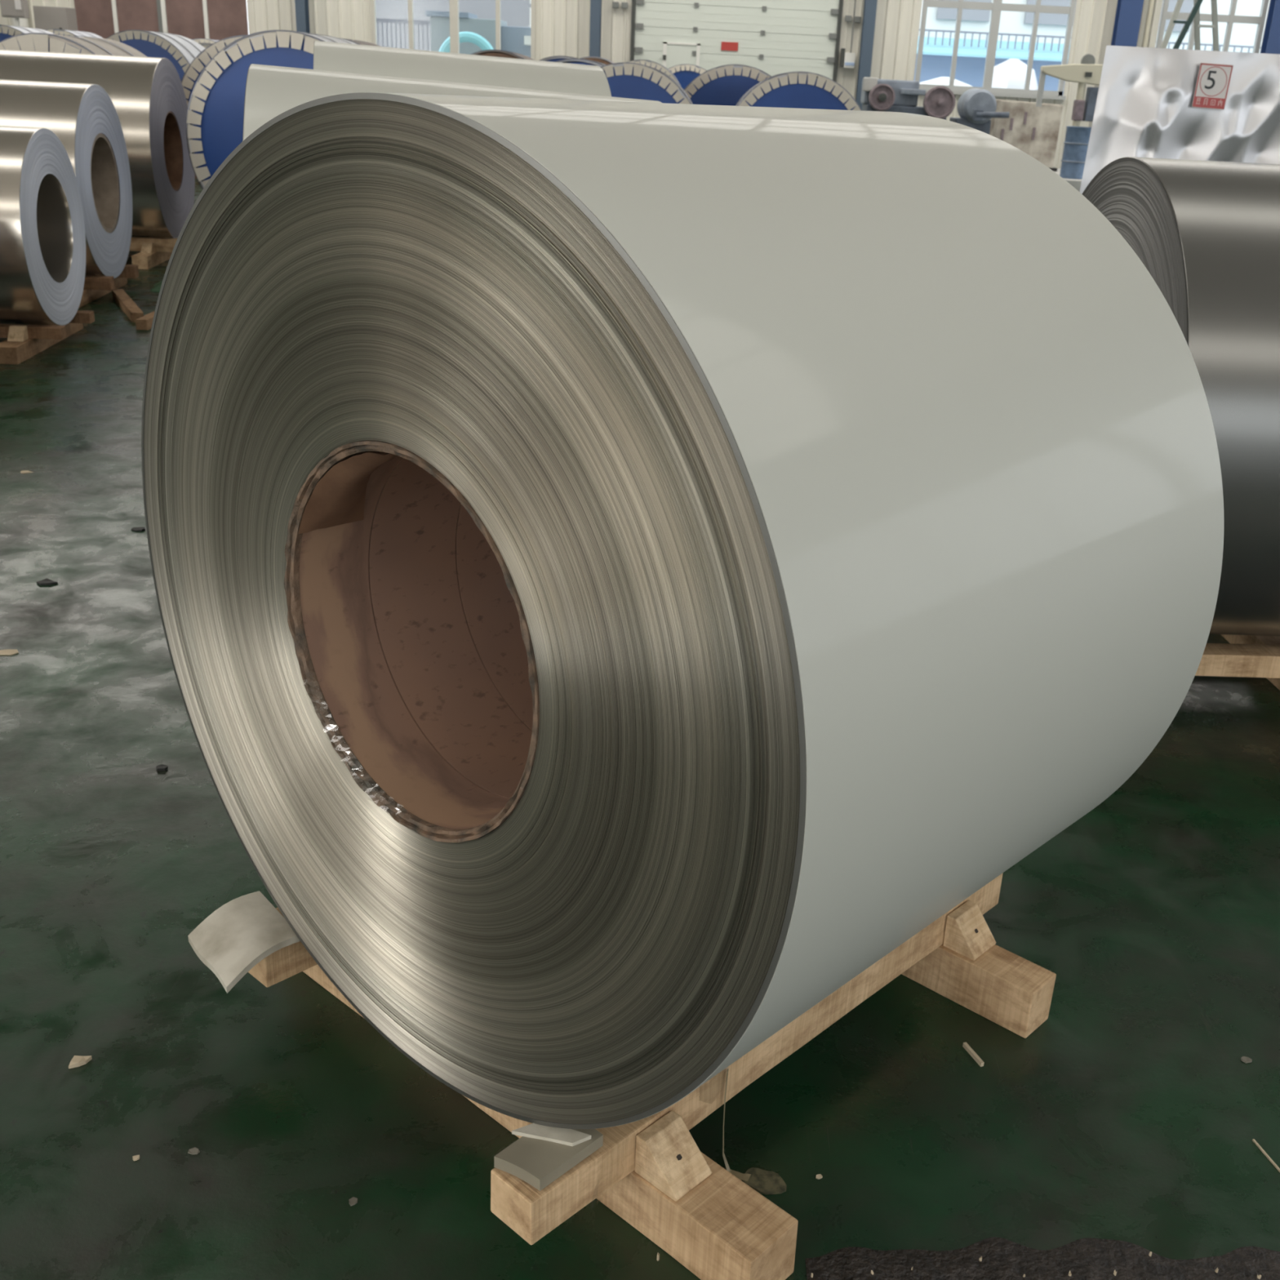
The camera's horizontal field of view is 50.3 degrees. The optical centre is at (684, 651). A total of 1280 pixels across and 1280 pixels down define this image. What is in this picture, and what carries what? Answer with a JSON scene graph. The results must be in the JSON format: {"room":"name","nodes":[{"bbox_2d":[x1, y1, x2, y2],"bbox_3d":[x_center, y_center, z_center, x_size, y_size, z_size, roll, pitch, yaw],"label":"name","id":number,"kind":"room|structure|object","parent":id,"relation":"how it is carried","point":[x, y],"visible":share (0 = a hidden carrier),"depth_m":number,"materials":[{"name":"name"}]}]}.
{"room":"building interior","nodes":[
{"label":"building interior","id":0,"kind":"room"},
{"bbox_2d":[0,0,1270,168],"bbox_3d":[-1.216,-15.133,28.490,36.000,9.000,0.235,3,23,0],"label":"wall","id":1,"kind":"structure","parent":0,"point":[562,27],"depth_m":29.16,"materials":[{"name":"white paint"}]},
{"bbox_2d":[74,0,248,39],"bbox_3d":[-11.220,-13.393,29.288,3.680,4.180,0.090,3,23,0],"label":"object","id":2,"kind":"structure","parent":1,"relation":"in","point":[215,20],"depth_m":29.20,"materials":[{"name":"brown paint"}]},
{"bbox_2d":[369,0,535,60],"bbox_3d":[-4.930,-13.793,29.014,3.640,4.030,0.240,3,23,0],"label":"window","id":3,"kind":"structure","parent":1,"relation":"in","point":[453,4],"depth_m":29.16,"materials":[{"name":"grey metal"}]},
{"bbox_2d":[612,1,618,8],"bbox_3d":[-1.460,-13.710,28.898,0.130,0.120,0.100,3,23,0],"label":"junction box","id":4,"kind":"object","parent":1,"relation":"attached to","point":[615,4],"visible":1,"depth_m":28.85,"materials":[{"name":"grey plastic"}]},
{"bbox_2d":[621,2,627,8],"bbox_3d":[-1.270,-13.700,28.898,0.130,0.120,0.100,3,23,0],"label":"junction box","id":5,"kind":"object","parent":1,"relation":"attached to","point":[624,5],"visible":1,"depth_m":28.85,"materials":[{"name":"grey"}]},
{"bbox_2d":[630,0,843,82],"bbox_3d":[1.071,-12.902,29.235,4.460,4.968,0.145,3,23,0],"label":"door","id":6,"kind":"structure","parent":1,"relation":"in","point":[773,37],"depth_m":29.10,"materials":[{"name":"grey metal"}]},
{"bbox_2d":[839,0,856,68],"bbox_3d":[3.532,-13.527,28.793,0.310,2.200,0.135,3,23,0],"label":"electrical switch box","id":7,"kind":"object","parent":1,"relation":"attached to","point":[847,60],"visible":1,"depth_m":29.09,"materials":[{"name":"white paint"}]},
{"bbox_2d":[844,15,851,22],"bbox_3d":[3.472,-13.426,28.909,0.130,0.120,0.100,3,23,0],"label":"junction box","id":8,"kind":"object","parent":1,"relation":"attached to","point":[847,18],"visible":1,"depth_m":28.87,"materials":[{"name":"grey"}]},
{"bbox_2d":[854,16,861,22],"bbox_3d":[3.671,-13.407,28.913,0.130,0.120,0.100,3,23,0],"label":"junction box","id":9,"kind":"object","parent":1,"relation":"attached to","point":[857,19],"visible":1,"depth_m":28.86,"materials":[{"name":"grey"}]},
{"bbox_2d":[913,0,1270,100],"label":"window","id":10,"kind":"structure","parent":1,"relation":"in","point":[996,6],"depth_m":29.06,"materials":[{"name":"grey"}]},
{"bbox_2d":[1155,0,1269,53],"bbox_3d":[11.171,-13.303,28.870,2.290,3.280,0.240,3,23,0],"label":"window","id":11,"kind":"structure","parent":1,"relation":"in","point":[1231,18],"depth_m":28.83,"materials":[{"name":"grey metal"}]},
{"bbox_2d":[0,177,1279,1279],"bbox_3d":[-1.865,-2.637,10.478,36.000,0.300,43.300,3,23,0],"label":"floor","id":12,"kind":"structure","parent":0,"point":[1133,1113],"depth_m":2.34,"materials":[{"name":"green paint"}]},
{"bbox_2d":[0,648,18,655],"bbox_3d":[-1.859,0.000,3.737,0.067,0.003,0.038,3,23,0],"label":"scrap","id":13,"kind":"object","parent":12,"relation":"on","point":[2,652],"visible":1,"depth_m":3.73,"materials":[{"name":"beige wood"}]},
{"bbox_2d":[0,0,29,26],"bbox_3d":[-13.056,-11.785,26.781,0.460,3.000,0.228,3,23,0],"label":"control box","id":14,"kind":"object","parent":12,"relation":"on","point":[16,9],"visible":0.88,"depth_m":26.41,"materials":[{"name":"grey paint"}]},
{"bbox_2d":[10,17,28,27],"bbox_3d":[-14.059,-15.607,28.156,0.320,8.900,0.320,3,23,0],"label":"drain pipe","id":15,"kind":"object","parent":12,"relation":"on","point":[23,21],"visible":0.02,"depth_m":28.97,"materials":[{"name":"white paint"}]},
{"bbox_2d":[20,470,32,473],"bbox_3d":[-2.583,-0.706,5.344,0.047,0.004,0.033,16,26,29],"label":"scrap","id":16,"kind":"object","parent":12,"relation":"on","point":[22,471],"visible":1,"depth_m":5.34,"materials":[{"name":"beige wood"}]},
{"bbox_2d":[0,24,54,41],"bbox_3d":[-10.309,-8.763,21.328,1.519,1.870,1.243,3,23,0],"label":"coil","id":17,"kind":"object","parent":12,"relation":"on","point":[6,31],"visible":0.15,"depth_m":20.48,"materials":[{"name":"silver metal"}]},
{"bbox_2d":[0,310,94,364],"bbox_3d":[-4.087,-1.805,7.597,1.370,0.160,1.120,0,23,-6],"label":"wooden skid","id":18,"kind":"object","parent":12,"relation":"on","point":[23,342],"visible":0.72,"depth_m":7.36,"materials":[{"name":"brown wood"}]},
{"bbox_2d":[0,125,85,325],"bbox_3d":[-4.060,-2.317,7.385,1.252,1.030,1.032,0,23,-6],"label":"coil","id":19,"kind":"object","parent":18,"relation":"on","point":[42,237],"visible":1,"depth_m":7.28,"materials":[{"name":"silver metal"}]},
{"bbox_2d":[36,577,57,585],"bbox_3d":[-1.982,-0.215,4.235,0.052,0.008,0.042,14,25,25],"label":"lump","id":20,"kind":"object","parent":12,"relation":"on","point":[46,581],"visible":1,"depth_m":4.23,"materials":[{"name":"black"}]},
{"bbox_2d":[32,5,78,31],"bbox_3d":[-12.821,-11.960,28.052,0.650,2.370,0.535,3,23,0],"label":"tall cabinet","id":21,"kind":"object","parent":12,"relation":"on","point":[45,17],"visible":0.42,"depth_m":27.47,"materials":[{"name":"grey paint"}]},
{"bbox_2d":[0,32,146,57],"bbox_3d":[-5.369,-4.593,12.178,1.519,1.670,1.242,3,23,0],"label":"coil","id":22,"kind":"object","parent":12,"relation":"on","point":[33,42],"visible":0.19,"depth_m":11.35,"materials":[{"name":"silver metal"}]},
{"bbox_2d":[45,28,102,38],"bbox_3d":[-11.461,-10.669,25.706,1.519,1.920,1.244,3,23,0],"label":"coil","id":23,"kind":"object","parent":12,"relation":"on","point":[73,33],"visible":0.1,"depth_m":24.91,"materials":[{"name":"silver metal"}]},
{"bbox_2d":[68,1055,92,1068],"bbox_3d":[-0.989,0.670,2.228,0.029,0.008,0.026,3,23,0],"label":"chip","id":24,"kind":"object","parent":12,"relation":"on","point":[77,1060],"visible":1,"depth_m":2.23,"materials":[{"name":"beige"}]},
{"bbox_2d":[78,264,138,308],"bbox_3d":[-4.530,-2.523,9.255,1.420,0.171,1.200,0,23,-6],"label":"wooden skid","id":25,"kind":"object","parent":12,"relation":"on","point":[95,287],"visible":0.36,"depth_m":9.05,"materials":[{"name":"brown wood"}]},
{"bbox_2d":[0,79,132,278],"bbox_3d":[-4.498,-3.122,9.007,1.303,1.224,1.226,0,23,-6],"label":"coil","id":26,"kind":"object","parent":25,"relation":"on","point":[84,117],"visible":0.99,"depth_m":8.82,"materials":[{"name":"silver metal"}]},
{"bbox_2d":[111,288,143,322],"bbox_3d":[-3.627,-2.259,8.876,0.073,0.061,1.002,-9,25,-26],"label":"timber offcut","id":27,"kind":"object","parent":12,"relation":"on","point":[128,306],"visible":0.91,"depth_m":8.76,"materials":[{"name":"brown wood"}]},
{"bbox_2d":[132,1155,139,1160],"bbox_3d":[-0.822,0.758,2.043,0.010,0.004,0.009,-4,23,-16],"label":"chip","id":28,"kind":"object","parent":12,"relation":"on","point":[135,1157],"visible":1,"depth_m":2.04,"materials":[{"name":"beige"}]},
{"bbox_2d":[131,527,145,531],"bbox_3d":[-1.905,-0.429,4.759,0.046,0.008,0.037,3,23,0],"label":"lump","id":29,"kind":"object","parent":12,"relation":"on","point":[135,529],"visible":1,"depth_m":4.75,"materials":[{"name":"black"}]},
{"bbox_2d":[135,311,155,329],"bbox_3d":[-3.293,-2.149,8.654,0.073,0.061,0.901,2,23,-2],"label":"timber offcut","id":30,"kind":"object","parent":12,"relation":"on","point":[144,322],"visible":0.3,"depth_m":8.25,"materials":[{"name":"brown wood"}]},
{"bbox_2d":[128,236,177,269],"bbox_3d":[-4.834,-3.317,11.088,1.570,0.201,1.280,0,23,-6],"label":"wooden skid","id":31,"kind":"object","parent":12,"relation":"on","point":[154,251],"visible":0.23,"depth_m":10.80,"materials":[{"name":"brown wood"}]},
{"bbox_2d":[0,49,195,238],"bbox_3d":[-4.798,-3.999,10.806,1.452,1.370,1.373,0,23,-6],"label":"coil","id":32,"kind":"object","parent":31,"relation":"on","point":[147,95],"visible":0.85,"depth_m":10.38,"materials":[{"name":"silver metal"}]},
{"bbox_2d":[106,29,204,177],"bbox_3d":[-7.180,-7.497,18.700,1.519,1.850,1.243,3,23,0],"label":"coil","id":33,"kind":"object","parent":12,"relation":"on","point":[181,51],"visible":0.16,"depth_m":17.89,"materials":[{"name":"silver metal"}]},
{"bbox_2d":[150,280,162,292],"bbox_3d":[-3.557,-2.636,9.793,0.593,0.059,0.478,3,23,0],"label":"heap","id":34,"kind":"object","parent":12,"relation":"on","point":[156,288],"visible":0.2,"depth_m":9.65,"materials":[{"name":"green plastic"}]},
{"bbox_2d":[155,764,168,771],"bbox_3d":[-1.216,0.268,3.168,0.028,0.007,0.026,3,23,0],"label":"lump","id":35,"kind":"object","parent":12,"relation":"on","point":[160,767],"visible":1,"depth_m":3.16,"materials":[{"name":"black"}]},
{"bbox_2d":[187,1146,199,1154],"bbox_3d":[-0.742,0.754,2.062,0.018,0.003,0.013,3,23,0],"label":"flake","id":36,"kind":"object","parent":12,"relation":"on","point":[194,1150],"visible":1,"depth_m":2.06,"materials":[{"name":"grey"}]},
{"bbox_2d":[191,38,219,43],"bbox_3d":[-9.332,-11.168,27.186,1.519,1.910,1.243,3,23,0],"label":"coil","id":37,"kind":"object","parent":12,"relation":"on","point":[197,40],"visible":0.07,"depth_m":26.28,"materials":[{"name":"silver metal"}]},
{"bbox_2d":[198,43,213,48],"bbox_3d":[-7.734,-9.182,22.778,1.519,1.780,1.242,3,23,0],"label":"coil","id":38,"kind":"object","parent":12,"relation":"on","point":[204,45],"visible":0.04,"depth_m":21.90,"materials":[{"name":"silver metal"}]},
{"bbox_2d":[181,35,246,106],"bbox_3d":[-4.021,-5.095,13.434,1.519,1.760,1.244,3,23,0],"label":"coil","id":39,"kind":"object","parent":12,"relation":"on","point":[191,75],"visible":0.05,"depth_m":12.64,"materials":[{"name":"silver metal"}]},
{"bbox_2d":[186,30,355,189],"bbox_3d":[-2.875,-3.833,10.555,1.519,1.750,1.244,3,23,0],"label":"coil","id":40,"kind":"object","parent":12,"relation":"on","point":[215,108],"visible":0.22,"depth_m":9.83,"materials":[{"name":"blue metal"}]},
{"bbox_2d":[294,0,310,33],"bbox_3d":[-8.004,-15.338,28.137,0.200,9.000,0.320,3,23,0],"label":"steel column","id":41,"kind":"structure","parent":12,"relation":"on","point":[302,13],"depth_m":28.81,"materials":[{"name":"blue metal"}]},
{"bbox_2d":[348,1196,357,1206],"bbox_3d":[-0.482,0.799,1.986,0.013,0.004,0.013,-14,28,-36],"label":"flake","id":42,"kind":"object","parent":12,"relation":"on","point":[353,1201],"visible":1,"depth_m":1.99,"materials":[{"name":"grey"}]},
{"bbox_2d":[337,37,380,46],"bbox_3d":[-3.839,-6.081,15.752,1.519,1.820,1.240,3,23,0],"label":"coil","id":43,"kind":"object","parent":12,"relation":"on","point":[357,42],"visible":0.06,"depth_m":15.22,"materials":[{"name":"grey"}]},
{"bbox_2d":[242,63,661,141],"bbox_3d":[-0.800,-1.148,4.720,1.387,1.571,1.424,-2,23,-13],"label":"coil","id":44,"kind":"object","parent":12,"relation":"on","point":[271,91],"visible":0.03,"depth_m":4.17,"materials":[{"name":"grey metal"}]},
{"bbox_2d":[313,40,611,96],"bbox_3d":[-1.062,-1.879,6.295,1.352,1.702,1.490,-1,23,-14],"label":"coil","id":45,"kind":"object","parent":12,"relation":"on","point":[586,79],"visible":0.08,"depth_m":5.76,"materials":[{"name":"grey metal"}]},
{"bbox_2d":[470,49,533,60],"bbox_3d":[-2.368,-6.849,17.784,1.519,1.820,1.240,3,23,0],"label":"coil","id":46,"kind":"object","parent":12,"relation":"on","point":[497,53],"visible":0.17,"depth_m":16.91,"materials":[{"name":"brown"}]},
{"bbox_2d":[539,55,577,62],"bbox_3d":[-1.724,-7.661,19.816,1.519,1.820,1.240,3,23,0],"label":"coil","id":47,"kind":"object","parent":12,"relation":"on","point":[553,59],"visible":0.09,"depth_m":18.93,"materials":[{"name":"silver metal"}]},
{"bbox_2d":[555,58,606,66],"bbox_3d":[-1.193,-5.945,15.859,1.519,1.740,1.240,3,23,0],"label":"coil","id":48,"kind":"object","parent":12,"relation":"on","point":[580,61],"visible":0.06,"depth_m":14.99,"materials":[{"name":"silver metal"}]},
{"bbox_2d":[589,0,601,57],"bbox_3d":[-1.793,-15.016,28.137,0.210,9.000,0.320,3,23,0],"label":"steel column","id":49,"kind":"structure","parent":12,"relation":"on","point":[595,5],"depth_m":28.76,"materials":[{"name":"blue metal"}]},
{"bbox_2d":[579,56,613,64],"bbox_3d":[-1.792,-10.796,27.179,1.519,1.950,1.240,3,23,0],"label":"coil","id":50,"kind":"object","parent":12,"relation":"on","point":[600,60],"visible":0.12,"depth_m":26.28,"materials":[{"name":"brown"}]},
{"bbox_2d":[600,62,693,104],"bbox_3d":[-0.582,-5.259,14.331,1.519,1.704,1.243,3,23,0],"label":"coil","id":51,"kind":"object","parent":12,"relation":"on","point":[625,80],"visible":0.2,"depth_m":13.53,"materials":[{"name":"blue metal"}]},
{"bbox_2d":[248,872,1056,1279],"bbox_3d":[-0.055,0.539,2.432,1.142,0.184,1.194,22,29,38],"label":"wooden skid","id":52,"kind":"object","parent":12,"relation":"on","point":[651,1171],"visible":0.36,"depth_m":1.94,"materials":[{"name":"brown wood"}]},
{"bbox_2d":[187,890,300,993],"bbox_3d":[-0.727,0.474,2.251,0.160,0.052,0.158,22,29,38],"label":"pad","id":53,"kind":"object","parent":52,"relation":"on","point":[246,930],"visible":0.97,"depth_m":2.24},
{"bbox_2d":[493,1128,603,1191],"bbox_3d":[-0.184,0.675,1.848,0.078,0.023,0.130,22,29,38],"label":"pad","id":54,"kind":"object","parent":52,"relation":"on","point":[538,1162],"visible":0.79,"depth_m":1.82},
{"bbox_2d":[511,1123,591,1146],"bbox_3d":[-0.180,0.656,1.863,0.106,0.008,0.032,8,23,12],"label":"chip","id":55,"kind":"object","parent":54,"relation":"on","point":[570,1137],"visible":0.95,"depth_m":1.85,"materials":[{"name":"white plastic"}]},
{"bbox_2d":[141,92,1223,1128],"bbox_3d":[-0.032,-0.134,2.156,1.360,1.360,1.028,22,29,38],"label":"coil","id":56,"kind":"object","parent":52,"relation":"on","point":[625,575],"visible":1,"depth_m":1.65,"materials":[{"name":"grey metal"}]},
{"bbox_2d":[722,1067,786,1195],"bbox_3d":[0.092,0.715,2.040,0.140,0.172,0.059,8,23,12],"label":"tape tail","id":57,"kind":"object","parent":52,"relation":"hanging from","point":[766,1182],"visible":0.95,"depth_m":2.06,"materials":[{"name":"clear plastic"}]},
{"bbox_2d":[626,59,680,85],"bbox_3d":[-0.765,-9.750,24.850,1.519,1.904,1.242,3,23,0],"label":"coil","id":58,"kind":"object","parent":12,"relation":"on","point":[645,62],"visible":0.17,"depth_m":23.96,"materials":[{"name":"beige metal"}]},
{"bbox_2d":[667,63,706,89],"bbox_3d":[0.031,-10.600,27.002,1.519,1.900,1.244,3,23,0],"label":"coil","id":59,"kind":"object","parent":12,"relation":"on","point":[685,73],"visible":0.17,"depth_m":26.14,"materials":[{"name":"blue metal"}]},
{"bbox_2d":[684,64,771,106],"bbox_3d":[0.573,-6.039,16.268,1.519,1.770,1.244,3,23,0],"label":"coil","id":60,"kind":"object","parent":12,"relation":"on","point":[723,85],"visible":0.2,"depth_m":15.46,"materials":[{"name":"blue metal"}]},
{"bbox_2d":[735,71,862,111],"bbox_3d":[1.171,-5.340,14.737,1.519,1.710,1.343,3,23,0],"label":"coil","id":61,"kind":"object","parent":12,"relation":"on","point":[798,90],"visible":0.2,"depth_m":13.89,"materials":[{"name":"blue metal"}]},
{"bbox_2d":[815,1173,822,1179],"bbox_3d":[0.205,0.798,2.075,0.010,0.004,0.008,3,23,0],"label":"crumb","id":62,"kind":"object","parent":12,"relation":"on","point":[818,1175],"visible":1,"depth_m":2.07,"materials":[{"name":"beige wood"}]},
{"bbox_2d":[855,0,877,110],"bbox_3d":[3.959,-14.717,28.136,0.240,9.000,0.320,3,23,0],"label":"steel column","id":63,"kind":"structure","parent":12,"relation":"on","point":[869,6],"depth_m":28.78,"materials":[{"name":"blue metal"}]},
{"bbox_2d":[860,76,1009,134],"bbox_3d":[4.616,-9.796,25.745,2.702,1.820,1.160,3,23,0],"label":"machine","id":64,"kind":"object","parent":12,"relation":"on","point":[975,108],"visible":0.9,"depth_m":25.17,"materials":[{"name":"blue paint"}]},
{"bbox_2d":[962,1041,984,1066],"bbox_3d":[0.499,0.695,2.355,0.006,0.008,0.056,-6,24,-21],"label":"wood splinter","id":65,"kind":"object","parent":12,"relation":"on","point":[966,1046],"visible":1,"depth_m":2.35,"materials":[{"name":"beige wood"}]},
{"bbox_2d":[989,99,1062,171],"bbox_3d":[6.628,-10.185,26.855,1.320,1.239,1.230,3,23,0],"label":"block","id":66,"kind":"object","parent":12,"relation":"on","point":[1033,130],"visible":0.58,"depth_m":26.31,"materials":[{"name":"beige"}]},
{"bbox_2d":[804,1236,1279,1279],"bbox_3d":[0.768,0.929,1.819,1.200,0.013,0.440,3,23,0],"label":"dirt","id":67,"kind":"object","parent":12,"relation":"on","point":[1088,1258],"visible":1,"depth_m":1.94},
{"bbox_2d":[1054,168,1081,191],"bbox_3d":[7.102,-8.908,25.875,2.340,0.320,4.300,3,23,0],"label":"plinth","id":68,"kind":"object","parent":12,"relation":"on","point":[1075,183],"visible":0.02,"depth_m":23.86,"materials":[{"name":"concrete"}]},
{"bbox_2d":[1035,53,1102,126],"bbox_3d":[6.901,-9.653,24.539,1.180,2.060,0.245,3,23,0],"label":"drill arm","id":69,"kind":"object","parent":12,"relation":"on","point":[1086,73],"visible":0.77,"depth_m":24.24,"materials":[{"name":"beige paint"}]},
{"bbox_2d":[1059,125,1091,179],"bbox_3d":[7.000,-8.864,24.217,0.574,0.860,0.574,3,23,0],"label":"drum","id":70,"kind":"object","parent":12,"relation":"on","point":[1076,142],"visible":0.73,"depth_m":24.02,"materials":[{"name":"blue paint"}]},
{"bbox_2d":[1111,0,1143,46],"bbox_3d":[9.362,-14.436,28.136,0.460,9.000,0.320,3,23,0],"label":"steel column","id":71,"kind":"structure","parent":12,"relation":"on","point":[1128,15],"depth_m":28.52,"materials":[{"name":"blue metal"}]},
{"bbox_2d":[1141,0,1154,47],"bbox_3d":[9.810,-14.386,28.202,0.110,8.900,0.105,3,23,0],"label":"drain pipe","id":72,"kind":"object","parent":12,"relation":"on","point":[1151,2],"visible":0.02,"depth_m":28.65,"materials":[{"name":"beige paint"}]},
{"bbox_2d":[1080,44,1279,193],"bbox_3d":[3.650,-2.979,9.139,2.160,1.885,0.593,3,23,0],"label":"plastic wrapping","id":73,"kind":"object","parent":12,"relation":"on","point":[1144,108],"visible":0.39,"depth_m":8.74,"materials":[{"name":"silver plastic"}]},
{"bbox_2d":[1191,62,1233,110],"bbox_3d":[3.355,-3.595,8.667,0.210,0.266,0.004,4,23,-1],"label":"sheet","id":74,"kind":"object","parent":73,"relation":"attached to","point":[1213,81],"visible":1,"depth_m":8.67,"materials":[{"name":"white paper"}]},
{"bbox_2d":[1160,0,1218,51],"bbox_3d":[4.748,-5.144,13.092,2.633,2.976,0.453,-12,27,-32],"label":"stepladder","id":75,"kind":"object","parent":12,"relation":"on","point":[1194,14],"visible":0.12,"depth_m":12.62,"materials":[{"name":"grey metal"}]},
{"bbox_2d":[1195,634,1279,690],"bbox_3d":[1.758,-0.022,4.040,1.470,0.160,1.040,2,23,-3],"label":"wooden skid","id":76,"kind":"object","parent":12,"relation":"on","point":[1245,655],"visible":0.1,"depth_m":3.76,"materials":[{"name":"brown wood"}]},
{"bbox_2d":[1081,156,1279,635],"bbox_3d":[1.788,-0.668,3.772,1.357,1.258,1.258,2,23,-3],"label":"coil","id":77,"kind":"object","parent":76,"relation":"on","point":[1206,233],"visible":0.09,"depth_m":3.20,"materials":[{"name":"grey metal"}]},
{"bbox_2d":[1240,1056,1252,1063],"bbox_3d":[0.981,0.712,2.380,0.017,0.004,0.017,-15,29,-37],"label":"flake","id":78,"kind":"object","parent":12,"relation":"on","point":[1246,1060],"visible":1,"depth_m":2.38,"materials":[{"name":"grey"}]},
{"bbox_2d":[1252,1138,1279,1172],"bbox_3d":[0.929,0.808,2.142,0.003,0.003,0.119,-3,23,-13],"label":"splinter","id":79,"kind":"object","parent":12,"relation":"on","point":[1258,1145],"visible":1,"depth_m":2.16,"materials":[{"name":"beige wood"}]},
{"bbox_2d":[1260,0,1279,53],"bbox_3d":[12.608,-14.268,28.136,0.600,9.000,0.320,3,23,0],"label":"steel column","id":80,"kind":"structure","parent":12,"relation":"on","point":[1271,39],"depth_m":28.59,"materials":[{"name":"blue metal"}]},
{"label":"outside","id":81,"kind":"structure","parent":0,"visible":0},
{"bbox_3d":[1.437,-27.623,71.022,120.000,0.280,87.600,3,23,0],"label":"ground","id":82,"kind":"structure","parent":81,"visible":0},
{"bbox_2d":[376,17,430,50],"bbox_3d":[-7.466,-14.816,35.163,2.750,2.740,0.060,3,23,0],"label":"railing","id":83,"kind":"object","parent":82,"relation":"on","point":[381,20],"visible":0.12,"depth_m":34.71,"materials":[{"name":"grey metal"}]},
{"bbox_2d":[439,31,493,52],"bbox_3d":[-5.248,-13.656,32.997,1.480,2.474,0.240,3,23,0],"label":"duct","id":84,"kind":"object","parent":82,"relation":"on","point":[464,37],"visible":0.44,"depth_m":32.52,"materials":[{"name":"teal metal"}]},
{"bbox_2d":[425,10,530,57],"bbox_3d":[-4.782,-14.424,34.320,3.150,2.920,1.350,3,23,0],"label":"housing","id":85,"kind":"object","parent":82,"relation":"on","point":[513,39],"visible":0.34,"depth_m":33.40,"materials":[{"name":"grey metal"}]},
{"bbox_2d":[919,76,972,86],"bbox_3d":[7.864,-16.434,41.741,2.200,2.150,2.092,3,23,0],"label":"wrapped bundle","id":86,"kind":"object","parent":82,"relation":"on","point":[942,80],"visible":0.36,"depth_m":40.98,"materials":[{"name":"white plastic"}]},
{"bbox_2d":[991,58,1038,89],"bbox_3d":[9.876,-16.607,41.626,1.700,2.750,1.617,3,23,0],"label":"wrapped bundle","id":87,"kind":"object","parent":82,"relation":"on","point":[1011,73],"visible":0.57,"depth_m":40.76,"materials":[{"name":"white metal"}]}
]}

